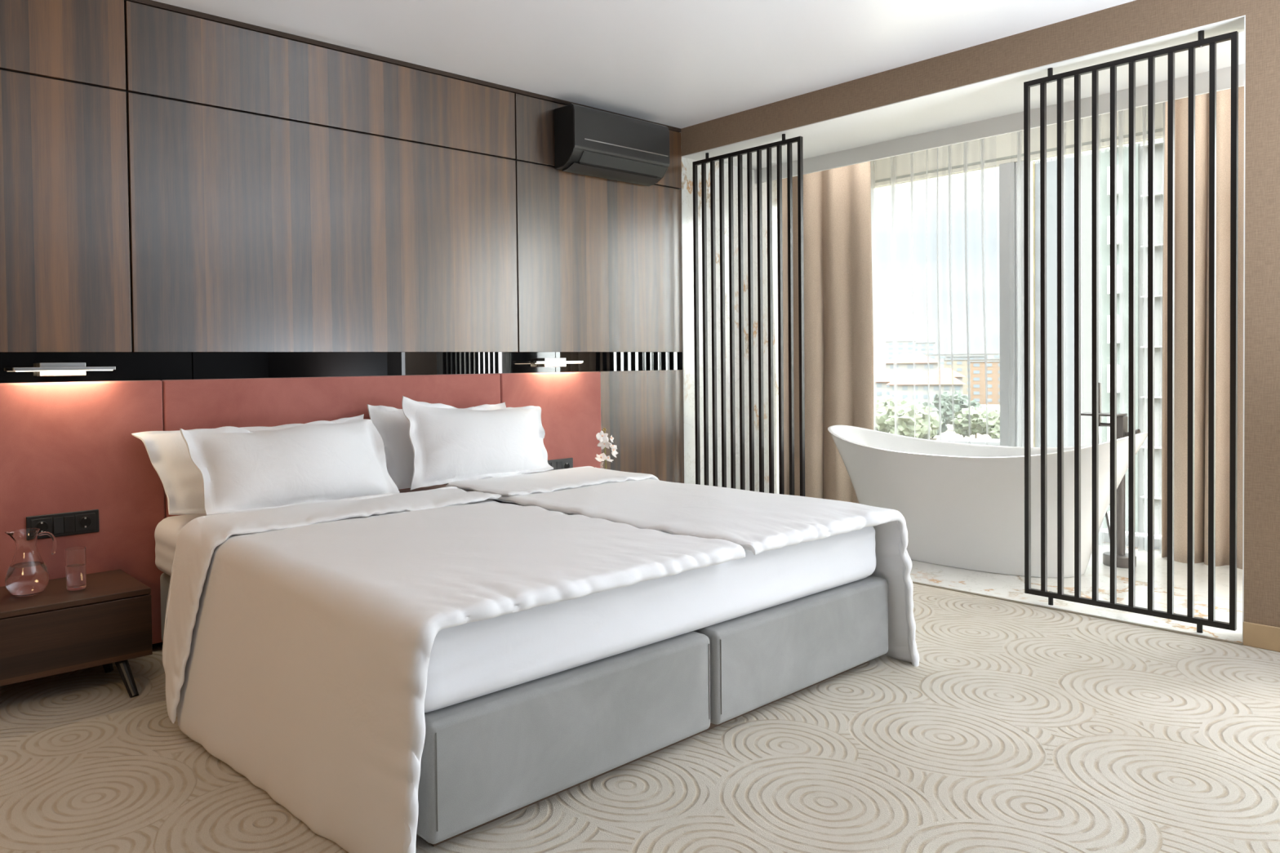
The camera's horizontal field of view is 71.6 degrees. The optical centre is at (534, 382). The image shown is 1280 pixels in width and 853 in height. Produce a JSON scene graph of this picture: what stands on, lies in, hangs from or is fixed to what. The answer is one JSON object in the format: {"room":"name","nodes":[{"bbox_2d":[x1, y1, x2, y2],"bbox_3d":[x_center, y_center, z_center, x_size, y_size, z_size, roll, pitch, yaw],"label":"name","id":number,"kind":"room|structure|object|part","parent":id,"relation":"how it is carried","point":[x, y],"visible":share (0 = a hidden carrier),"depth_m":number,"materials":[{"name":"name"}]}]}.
{"room":"hotel room","nodes":[
{"label":"hotel room","id":0,"kind":"room"},
{"bbox_2d":[0,0,779,647],"bbox_3d":[-0.848,-0.250,4.203,8.450,2.555,0.300,-2,1,-39],"label":"wall","id":1,"kind":"structure","parent":0,"point":[688,353],"depth_m":5.73,"materials":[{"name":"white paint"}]},
{"bbox_2d":[0,0,125,90],"bbox_3d":[-2.808,-1.270,2.396,3.166,0.344,0.020,-2,1,-39],"label":"wall panel","id":2,"kind":"object","parent":1,"relation":"attached to","point":[77,41],"visible":1,"depth_m":3.27,"materials":[{"name":"brown wood"}]},
{"bbox_2d":[0,69,131,351],"bbox_3d":[-2.799,-0.587,2.410,3.166,1.006,0.020,-2,1,-39],"label":"wall panel","id":3,"kind":"object","parent":1,"relation":"attached to","point":[65,284],"visible":1,"depth_m":3.26,"materials":[{"name":"brown wood"}]},
{"bbox_2d":[0,351,191,382],"bbox_3d":[-2.707,-0.031,2.495,3.400,0.111,0.014,-2,1,-39],"label":"glass strip","id":4,"kind":"object","parent":1,"relation":"attached to","point":[130,366],"visible":1,"depth_m":3.37,"materials":[{"name":"black glass"}]},
{"bbox_2d":[12,362,115,376],"bbox_3d":[-1.729,-0.050,3.228,0.335,0.048,0.098,-2,1,-39],"label":"reading lamp","id":5,"kind":"object","parent":4,"relation":"attached to","point":[49,369],"visible":1,"depth_m":3.21,"materials":[{"name":"silver metal"}]},
{"bbox_3d":[-1.743,-0.050,3.241,0.152,0.048,0.061,-2,1,-40],"label":"wall plate","id":6,"kind":"part","parent":5,"relation":"part of","materials":[{"name":"silver metal"}]},
{"bbox_2d":[0,371,601,644],"bbox_3d":[-1.655,0.510,3.318,5.243,1.031,0.050,-2,1,-39],"label":"headboard","id":7,"kind":"object","parent":1,"relation":"attached to","point":[65,446],"visible":0.44,"depth_m":3.40,"materials":[{"name":"pink fabric"}]},
{"bbox_2d":[26,509,99,539],"bbox_3d":[-1.724,0.517,3.217,0.238,0.085,0.017,-2,1,-39],"label":"socket plate","id":8,"kind":"object","parent":7,"relation":"attached to","point":[63,524],"visible":0.88,"depth_m":3.22,"materials":[{"name":"black plastic"}]},
{"bbox_2d":[31,517,52,536],"bbox_3d":[-1.777,0.521,3.172,0.068,0.061,0.004,-2,1,-39],"label":"socket","id":9,"kind":"object","parent":8,"relation":"attached to","point":[45,524],"depth_m":3.17,"materials":[{"name":"black plastic"}]},
{"bbox_2d":[75,513,95,531],"bbox_3d":[-1.667,0.517,3.263,0.068,0.061,0.004,-2,1,-39],"label":"socket","id":10,"kind":"object","parent":8,"relation":"attached to","point":[83,522],"depth_m":3.26,"materials":[{"name":"black plastic"}]},
{"bbox_3d":[-2.571,0.537,2.563,2.867,1.031,0.050,-2,1,-40],"label":"upholstered panel","id":11,"kind":"part","parent":7,"relation":"part of","materials":[{"name":"pink fabric"}]},
{"bbox_3d":[-0.822,0.486,4.005,1.662,1.031,0.050,-2,1,-40],"label":"upholstered panel","id":12,"kind":"part","parent":7,"relation":"part of","materials":[{"name":"pink fabric"}]},
{"bbox_3d":[0.094,0.459,4.761,0.708,1.031,0.050,-2,1,-40],"label":"upholstered panel","id":13,"kind":"part","parent":7,"relation":"part of","materials":[{"name":"pink fabric"}]},
{"bbox_2d":[546,457,573,471],"bbox_3d":[0.133,0.438,4.749,0.182,0.056,0.017,-2,1,-39],"label":"socket plate","id":14,"kind":"object","parent":7,"relation":"attached to","point":[567,463],"visible":0.47,"depth_m":4.75,"materials":[{"name":"grey plastic"}]},
{"bbox_2d":[561,460,571,469],"bbox_3d":[0.175,0.455,4.781,0.070,0.063,0.004,-2,1,-39],"label":"socket","id":15,"kind":"object","parent":14,"relation":"attached to","point":[565,464],"depth_m":4.78,"materials":[{"name":"black plastic"}]},
{"bbox_2d":[124,0,515,159],"bbox_3d":[-0.844,-1.327,4.016,1.910,0.344,0.020,-2,1,-39],"label":"wall panel","id":16,"kind":"object","parent":1,"relation":"attached to","point":[171,55],"visible":1,"depth_m":3.87,"materials":[{"name":"brown wood"}]},
{"bbox_2d":[127,92,518,351],"bbox_3d":[-0.835,-0.644,4.029,1.910,1.006,0.020,-2,1,-39],"label":"wall panel","id":17,"kind":"object","parent":1,"relation":"attached to","point":[249,232],"visible":1,"depth_m":3.88,"materials":[{"name":"brown wood"}]},
{"bbox_2d":[191,351,555,379],"bbox_3d":[-0.641,-0.091,4.198,1.945,0.111,0.014,-2,1,-39],"label":"glass strip","id":18,"kind":"object","parent":1,"relation":"attached to","point":[205,365],"visible":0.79,"depth_m":4.04,"materials":[{"name":"black glass"}]},
{"bbox_2d":[124,0,680,132],"bbox_3d":[-1.566,-1.493,3.419,6.400,0.020,0.021,-2,1,-39],"label":"trim","id":19,"kind":"structure","parent":1,"relation":"attached to","point":[148,2],"depth_m":4.01,"materials":[{"name":"brown wood"}]},
{"bbox_2d":[514,93,681,188],"bbox_3d":[0.402,-1.363,5.043,1.304,0.344,0.020,-2,1,-39],"label":"wall panel","id":20,"kind":"object","parent":1,"relation":"attached to","point":[534,117],"visible":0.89,"depth_m":4.73,"materials":[{"name":"brown wood"}]},
{"bbox_2d":[554,102,670,186],"bbox_3d":[0.450,-1.331,4.959,0.748,0.337,0.170,-2,1,-39],"label":"air conditioner","id":21,"kind":"object","parent":20,"relation":"attached to","point":[588,141],"visible":1,"depth_m":4.85,"materials":[{"name":"black plastic"}]},
{"bbox_3d":[0.488,-1.375,4.911,0.748,0.241,0.042,-2,1,-40],"label":"panel","id":22,"kind":"part","parent":21,"relation":"part of","materials":[{"name":"grey plastic"}]},
{"bbox_3d":[0.524,-1.313,4.912,0.660,0.005,0.004,-2,1,-39],"label":"silver trim","id":23,"kind":"part","parent":21,"relation":"part of","materials":[{"name":"silver metal"}]},
{"bbox_2d":[515,160,683,351],"bbox_3d":[0.410,-0.680,5.056,1.304,1.006,0.020,-2,1,-39],"label":"wall panel","id":24,"kind":"object","parent":1,"relation":"attached to","point":[599,260],"visible":0.96,"depth_m":5.00,"materials":[{"name":"brown wood"}]},
{"bbox_2d":[555,351,682,372],"bbox_3d":[0.516,-0.125,5.152,1.045,0.111,0.014,-2,1,-39],"label":"glass strip","id":25,"kind":"object","parent":1,"relation":"attached to","point":[593,361],"visible":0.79,"depth_m":5.13,"materials":[{"name":"black glass"}]},
{"bbox_2d":[533,357,583,367],"bbox_3d":[0.108,-0.110,4.744,0.335,0.048,0.098,-2,1,-39],"label":"reading lamp","id":26,"kind":"object","parent":25,"relation":"attached to","point":[553,362],"visible":1,"depth_m":4.72,"materials":[{"name":"silver metal"}]},
{"bbox_3d":[0.095,-0.110,4.756,0.152,0.048,0.061,-2,1,-40],"label":"wall plate","id":27,"kind":"part","parent":26,"relation":"part of","materials":[{"name":"silver metal"}]},
{"bbox_2d":[600,369,684,483],"bbox_3d":[0.620,0.458,5.239,0.800,1.061,0.020,-2,1,-39],"label":"wall panel","id":28,"kind":"object","parent":1,"relation":"attached to","point":[642,411],"visible":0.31,"depth_m":5.26,"materials":[{"name":"brown wood"}]},
{"bbox_2d":[755,63,1244,183],"bbox_3d":[3.147,-1.471,3.922,0.020,0.295,5.200,-2,1,-39],"label":"trim","id":29,"kind":"structure","parent":1,"relation":"attached to","point":[1013,122],"depth_m":4.74,"materials":[{"name":"white paint"}]},
{"bbox_2d":[874,102,1163,549],"bbox_3d":[3.926,-0.321,4.693,0.160,2.555,4.980,-2,1,-39],"label":"window","id":30,"kind":"structure","parent":1,"relation":"in","point":[1000,151],"depth_m":5.64,"materials":[{"name":"white"}]},
{"bbox_3d":[2.728,-0.266,6.126,0.012,2.300,1.025,-2,1,-40],"label":"pane","id":31,"kind":"part","parent":30,"relation":"part of","materials":[{"name":"glass"}]},
{"bbox_3d":[3.604,-0.256,5.063,0.012,2.300,1.400,-2,1,-40],"label":"pane","id":32,"kind":"part","parent":30,"relation":"part of","materials":[{"name":"clear glass"}]},
{"bbox_3d":[3.934,0.927,4.711,0.140,0.060,4.980,-2,1,-40],"label":"sill","id":33,"kind":"part","parent":30,"relation":"part of","materials":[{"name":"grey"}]},
{"bbox_2d":[0,542,1279,852],"bbox_3d":[1.167,1.100,1.729,8.350,0.102,6.700,-2,1,-39],"label":"floor","id":34,"kind":"structure","parent":0,"point":[1017,727],"depth_m":2.43,"materials":[{"name":"carpet"}]},
{"bbox_2d":[0,569,152,697],"bbox_3d":[-1.684,0.895,2.967,0.660,0.354,0.450,-2,1,-39],"label":"nightstand","id":35,"kind":"object","parent":34,"relation":"on","point":[55,630],"visible":0.96,"depth_m":2.92,"materials":[{"name":"brown wood"}]},
{"bbox_2d":[4,528,57,596],"bbox_3d":[-1.725,0.610,2.989,0.132,0.216,0.132,-1,1,11],"label":"water jug","id":36,"kind":"object","parent":35,"relation":"on","point":[28,575],"visible":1,"depth_m":2.96,"materials":[{"name":"clear glass"}]},
{"bbox_3d":[-1.674,0.552,3.024,0.056,0.083,0.013,-1,1,-31],"label":"handle","id":37,"kind":"part","parent":36,"relation":"part of","materials":[{"name":"clear glass"}]},
{"bbox_2d":[65,546,86,591],"bbox_3d":[-1.592,0.645,3.054,0.064,0.140,0.064,-2,1,-39],"label":"drinking glass","id":38,"kind":"object","parent":35,"relation":"on","point":[75,557],"visible":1,"depth_m":3.03,"materials":[{"name":"clear glass"}]},
{"bbox_3d":[-1.584,0.998,3.228,0.094,0.132,0.041,0,1,38],"label":"leg","id":39,"kind":"part","parent":35,"relation":"part of","materials":[{"name":"black plastic"}]},
{"bbox_3d":[-1.389,0.999,3.002,0.128,0.138,0.041,0,1,35],"label":"leg","id":40,"kind":"part","parent":35,"relation":"part of","materials":[{"name":"black plastic"}]},
{"bbox_2d":[160,573,888,846],"bbox_3d":[-0.085,0.880,3.312,1.973,0.312,1.942,-2,1,-39],"label":"bed base","id":41,"kind":"object","parent":34,"relation":"on","point":[486,759],"visible":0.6,"depth_m":2.33,"materials":[{"name":"grey upholstery fabric"}]},
{"bbox_2d":[154,484,875,712],"bbox_3d":[-0.115,0.613,3.287,1.968,0.222,1.927,-2,1,-39],"label":"mattress","id":42,"kind":"object","parent":41,"relation":"on","point":[468,661],"visible":0.31,"depth_m":2.37,"materials":[{"name":"white fabric"}]},
{"bbox_2d":[131,413,364,515],"bbox_3d":[-1.073,0.327,3.552,0.972,0.352,0.252,-2,1,-38],"label":"pillow","id":43,"kind":"object","parent":42,"relation":"on","point":[167,451],"visible":0.18,"depth_m":3.32,"materials":[{"name":"white fabric"}]},
{"bbox_2d":[179,418,399,515],"bbox_3d":[-0.908,0.320,3.393,0.826,0.327,0.273,-2,2,-43],"label":"pillow","id":44,"kind":"object","parent":42,"relation":"on","point":[240,469],"visible":0.94,"depth_m":3.28,"materials":[{"name":"white fabric"}]},
{"bbox_2d":[367,401,506,489],"bbox_3d":[-0.394,0.281,4.145,0.805,0.386,0.219,-2,1,-39],"label":"pillow","id":45,"kind":"object","parent":42,"relation":"on","point":[392,424],"visible":0.2,"depth_m":3.95,"materials":[{"name":"white fabric"}]},
{"bbox_2d":[162,486,745,852],"bbox_3d":[-0.348,0.767,2.718,1.281,0.639,1.514,-2,1,-39],"label":"duvet","id":46,"kind":"object","parent":42,"relation":"on","point":[298,640],"visible":1,"depth_m":2.32,"materials":[{"name":"white fabric"}]},
{"bbox_2d":[445,466,919,666],"bbox_3d":[0.532,0.737,3.521,1.039,0.637,1.638,-2,1,-39],"label":"duvet","id":47,"kind":"object","parent":42,"relation":"on","point":[757,522],"visible":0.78,"depth_m":3.19,"materials":[{"name":"white fabric"}]},
{"bbox_2d":[401,395,553,489],"bbox_3d":[-0.232,0.246,4.048,0.888,0.395,0.270,-2,1,-39],"label":"pillow","id":48,"kind":"object","parent":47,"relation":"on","point":[450,444],"visible":1,"depth_m":3.90,"materials":[{"name":"white fabric"}]},
{"bbox_2d":[692,133,804,496],"bbox_3d":[1.245,-0.211,5.169,0.026,2.381,0.765,-2,1,-39],"label":"slatted screen","id":49,"kind":"object","parent":34,"relation":"on","point":[778,144],"visible":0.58,"depth_m":5.14,"materials":[{"name":"black metal"}]},
{"bbox_3d":[1.231,-1.352,5.146,0.026,0.022,0.729,-2,1,-40],"label":"rail","id":50,"kind":"part","parent":49,"relation":"part of","materials":[{"name":"black metal"}]},
{"bbox_2d":[827,425,1147,577],"bbox_3d":[2.415,0.601,4.875,0.742,0.736,1.672,-2,1,-39],"label":"bathtub","id":51,"kind":"object","parent":34,"relation":"on","point":[962,505],"visible":0.72,"depth_m":4.57,"materials":[{"name":"white ceramic"}]},
{"bbox_2d":[1080,382,1140,568],"bbox_3d":[3.048,0.482,4.657,0.204,0.967,0.250,-2,1,-39],"label":"faucet","id":52,"kind":"object","parent":34,"relation":"on","point":[1122,418],"visible":0.56,"depth_m":4.63,"materials":[{"name":"grey metal"}]},
{"bbox_3d":[3.007,0.167,4.660,0.160,0.010,0.188,-2,1,-40],"label":"waterfall spout","id":53,"kind":"part","parent":52,"relation":"part of","materials":[{"name":"grey metal"}]},
{"bbox_3d":[3.135,0.269,4.571,0.059,0.059,0.010,-2,1,-40],"label":"handle knob","id":54,"kind":"part","parent":52,"relation":"part of","materials":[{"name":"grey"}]},
{"bbox_2d":[1023,30,1238,633],"bbox_3d":[2.467,-0.197,3.688,0.026,2.381,0.765,-2,1,-39],"label":"slatted screen","id":55,"kind":"object","parent":34,"relation":"on","point":[1201,42],"visible":1,"depth_m":3.65,"materials":[{"name":"black metal"}]},
{"bbox_3d":[2.482,0.948,3.711,0.026,0.022,0.729,-2,1,-40],"label":"rail","id":56,"kind":"part","parent":55,"relation":"part of","materials":[{"name":"black metal"}]},
{"bbox_3d":[2.452,-1.338,3.665,0.026,0.022,0.729,-2,1,-40],"label":"rail","id":57,"kind":"part","parent":55,"relation":"part of","materials":[{"name":"black metal"}]},
{"bbox_3d":[0.620,0.828,4.867,0.660,0.354,0.450,-2,1,-39],"label":"nightstand","id":58,"kind":"object","parent":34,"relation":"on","visible":0},
{"bbox_2d":[595,427,617,469],"bbox_3d":[0.368,0.448,4.695,0.182,0.419,0.108,-1,1,-15],"label":"orchid","id":59,"kind":"object","parent":58,"relation":"on","point":[602,437],"visible":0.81,"depth_m":4.68,"materials":[{"name":"white plant"}]},
{"bbox_3d":[0.380,0.446,4.705,0.013,0.392,0.008,-2,1,-40],"label":"stem","id":60,"kind":"part","parent":59,"relation":"part of","materials":[{"name":"green"}]},
{"bbox_2d":[152,0,1135,128],"bbox_3d":[0.457,-1.558,1.120,6.600,0.150,6.700,-2,1,-39],"label":"ceiling","id":61,"kind":"structure","parent":0,"point":[679,64],"depth_m":3.91,"materials":[{"name":"white paint"}]},
{"bbox_2d":[715,31,1244,169],"bbox_3d":[2.832,-1.565,3.857,0.545,0.305,5.500,-2,1,-39],"label":"ceiling","id":62,"kind":"structure","parent":0,"point":[1010,100],"depth_m":4.55,"materials":[{"name":"white paint"}]},
{"bbox_2d":[680,0,1279,627],"bbox_3d":[2.154,-0.287,4.139,0.200,2.555,3.620,-2,1,-39],"label":"wall","id":63,"kind":"structure","parent":0,"point":[1137,20],"depth_m":3.33,"materials":[{"name":"brown paint"}]},
{"bbox_2d":[681,14,1245,643],"bbox_3d":[1.886,-0.206,4.465,0.198,2.386,2.775,-2,1,-39],"label":"trim","id":64,"kind":"structure","parent":63,"relation":"attached to","point":[1237,24],"depth_m":4.01,"materials":[{"name":"white paint"}]},
{"bbox_2d":[912,581,1243,645],"bbox_3d":[1.819,0.988,4.422,0.020,0.004,2.775,-2,1,-39],"label":"trim","id":65,"kind":"structure","parent":63,"relation":"attached to","point":[913,582],"depth_m":3.75,"materials":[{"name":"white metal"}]},
{"bbox_3d":[3.552,-1.664,4.450,1.285,0.150,5.500,-2,1,-39],"label":"ceiling","id":66,"kind":"structure","parent":0,"visible":0},
{"bbox_2d":[782,161,873,503],"bbox_3d":[1.977,-0.315,5.943,0.590,2.536,0.164,0,1,21],"label":"curtain","id":67,"kind":"object","parent":66,"relation":"hanging from","point":[838,325],"visible":0.67,"depth_m":5.93,"materials":[{"name":"beige fabric"}]},
{"bbox_2d":[870,137,987,444],"bbox_3d":[2.602,-0.324,5.814,0.092,2.530,0.904,-2,1,-40],"label":"sheer curtain","id":68,"kind":"object","parent":66,"relation":"hanging from","point":[982,140],"visible":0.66,"depth_m":5.77,"materials":[{"name":"white fabric"}]},
{"bbox_2d":[1017,102,1164,554],"bbox_3d":[3.325,-0.315,5.083,0.094,2.536,1.109,-2,1,-39],"label":"sheer curtain","id":69,"kind":"object","parent":66,"relation":"hanging from","point":[1120,129],"visible":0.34,"depth_m":5.03,"materials":[{"name":"white fabric"}]},
{"bbox_2d":[1161,85,1244,569],"bbox_3d":[3.646,-0.308,4.501,0.132,2.536,0.733,-2,1,-39],"label":"curtain","id":70,"kind":"object","parent":66,"relation":"hanging from","point":[1223,97],"visible":0.44,"depth_m":4.62,"materials":[{"name":"beige fabric"}]},
{"bbox_3d":[4.190,-0.264,1.670,0.200,2.555,2.780,-2,1,-39],"label":"wall","id":71,"kind":"structure","parent":0,"visible":0},
{"bbox_2d":[1243,621,1279,652],"bbox_3d":[3.854,0.967,1.952,0.014,0.090,3.625,-2,1,-39],"label":"baseboard","id":72,"kind":"structure","parent":71,"relation":"attached to","point":[1255,635],"depth_m":3.30,"materials":[{"name":"beige wood"}]},
{"label":"outside","id":73,"kind":"structure","parent":0,"visible":0},
{"bbox_2d":[875,368,999,440],"bbox_3d":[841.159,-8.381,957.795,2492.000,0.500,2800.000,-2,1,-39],"label":"ground","id":74,"kind":"structure","parent":73,"point":[948,433],"depth_m":254.37,"materials":[{"name":"white"}]},
{"bbox_2d":[875,371,902,399],"bbox_3d":[140.628,3.904,348.425,24.149,17.000,25.754,-2,1,-39],"label":"building","id":75,"kind":"structure","parent":74,"relation":"on","point":[882,378],"depth_m":343.38,"materials":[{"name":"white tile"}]},
{"bbox_2d":[875,394,911,431],"bbox_3d":[103.020,9.300,253.640,16.030,11.485,17.558,-2,1,-39],"label":"tree","id":76,"kind":"object","parent":74,"relation":"on","point":[884,400],"visible":0.09,"depth_m":252.60,"materials":[{"name":"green plant"}]},
{"bbox_2d":[885,340,915,361],"bbox_3d":[330.451,-18.141,793.495,29.711,38.600,31.377,-2,1,-39],"label":"building","id":77,"kind":"structure","parent":74,"relation":"on","point":[902,347],"depth_m":784.46,"materials":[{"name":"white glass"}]},
{"bbox_2d":[875,401,942,439],"bbox_3d":[92.662,10.056,218.996,15.456,11.063,17.318,-2,1,-39],"label":"tree","id":78,"kind":"object","parent":74,"relation":"on","point":[885,415],"visible":0.94,"depth_m":214.15,"materials":[{"name":"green plant"}]},
{"bbox_2d":[884,353,938,373],"bbox_3d":[177.426,-1.609,413.660,27.535,24.500,30.119,-2,1,-39],"label":"building","id":79,"kind":"structure","parent":74,"relation":"on","point":[904,362],"depth_m":407.17,"materials":[{"name":"white concrete"}]},
{"bbox_2d":[902,400,947,438],"bbox_3d":[103.866,10.130,236.823,15.358,10.469,14.770,-2,1,-39],"label":"tree","id":80,"kind":"object","parent":74,"relation":"on","point":[944,427],"visible":0.04,"depth_m":231.04,"materials":[{"name":"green plant"}]},
{"bbox_2d":[915,342,935,354],"bbox_3d":[359.671,-18.558,820.935,30.387,37.600,33.034,-2,1,-39],"label":"building","id":81,"kind":"structure","parent":74,"relation":"on","point":[920,348],"depth_m":809.76,"materials":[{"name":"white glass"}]},
{"bbox_2d":[886,371,966,403],"bbox_3d":[143.200,4.400,321.741,26.456,17.000,30.944,-2,1,-39],"label":"building","id":82,"kind":"structure","parent":74,"relation":"on","point":[904,383],"depth_m":316.56,"materials":[{"name":"white concrete"}]},
{"bbox_2d":[896,353,999,368],"bbox_3d":[305.992,-8.496,650.556,48.790,25.600,72.633,-2,1,-39],"label":"building","id":83,"kind":"structure","parent":74,"relation":"on","point":[935,357],"depth_m":639.32,"materials":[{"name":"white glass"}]},
{"bbox_2d":[933,368,965,381],"bbox_3d":[164.828,2.991,353.634,19.627,18.000,20.099,-2,1,-39],"label":"building","id":84,"kind":"structure","parent":74,"relation":"on","point":[959,376],"depth_m":348.57,"materials":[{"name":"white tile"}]},
{"bbox_2d":[932,390,982,424],"bbox_3d":[126.419,8.295,263.152,14.411,11.973,12.740,-2,1,-39],"label":"tree","id":85,"kind":"object","parent":74,"relation":"on","point":[960,401],"visible":0.62,"depth_m":260.40,"materials":[{"name":"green plant"}]},
{"bbox_2d":[945,355,984,359],"bbox_3d":[270.831,-5.091,551.819,28.084,23.600,29.082,-2,1,-39],"label":"building","id":86,"kind":"structure","parent":74,"relation":"on","point":[947,357],"depth_m":542.85,"materials":[{"name":"white concrete"}]},
{"bbox_2d":[936,437,999,445],"bbox_3d":[92.888,14.172,186.575,13.393,4.100,15.923,-2,1,-39],"label":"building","id":87,"kind":"structure","parent":74,"relation":"on","point":[973,441],"depth_m":184.45,"materials":[{"name":"white concrete"}]},
{"bbox_2d":[943,358,999,399],"bbox_3d":[236.886,-1.983,467.318,30.899,21.600,39.153,-2,1,-39],"label":"building","id":88,"kind":"structure","parent":74,"relation":"on","point":[960,366],"depth_m":462.74,"materials":[{"name":"concrete"}]},
{"bbox_2d":[950,405,997,438],"bbox_3d":[115.570,10.546,230.184,10.983,9.055,10.337,-2,1,-39],"label":"tree","id":89,"kind":"object","parent":74,"relation":"on","point":[961,420],"visible":0.53,"depth_m":228.57,"materials":[{"name":"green plant"}]},
{"bbox_2d":[969,360,999,404],"bbox_3d":[223.454,-0.389,420.775,27.368,20.600,31.695,-2,1,-39],"label":"building","id":90,"kind":"structure","parent":74,"relation":"on","point":[977,367],"depth_m":416.12,"materials":[{"name":"orange"}]},
{"bbox_2d":[970,409,999,439],"bbox_3d":[113.644,11.029,216.843,10.518,8.667,10.579,-2,1,-39],"label":"tree","id":91,"kind":"object","parent":74,"relation":"on","point":[979,417],"visible":0.51,"depth_m":214.46,"materials":[{"name":"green plant"}]},
{"bbox_2d":[1032,138,1163,535],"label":"window","id":92,"kind":"structure","parent":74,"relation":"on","point":[1104,154],"depth_m":54.38,"materials":[{"name":"grey"}]}
]}

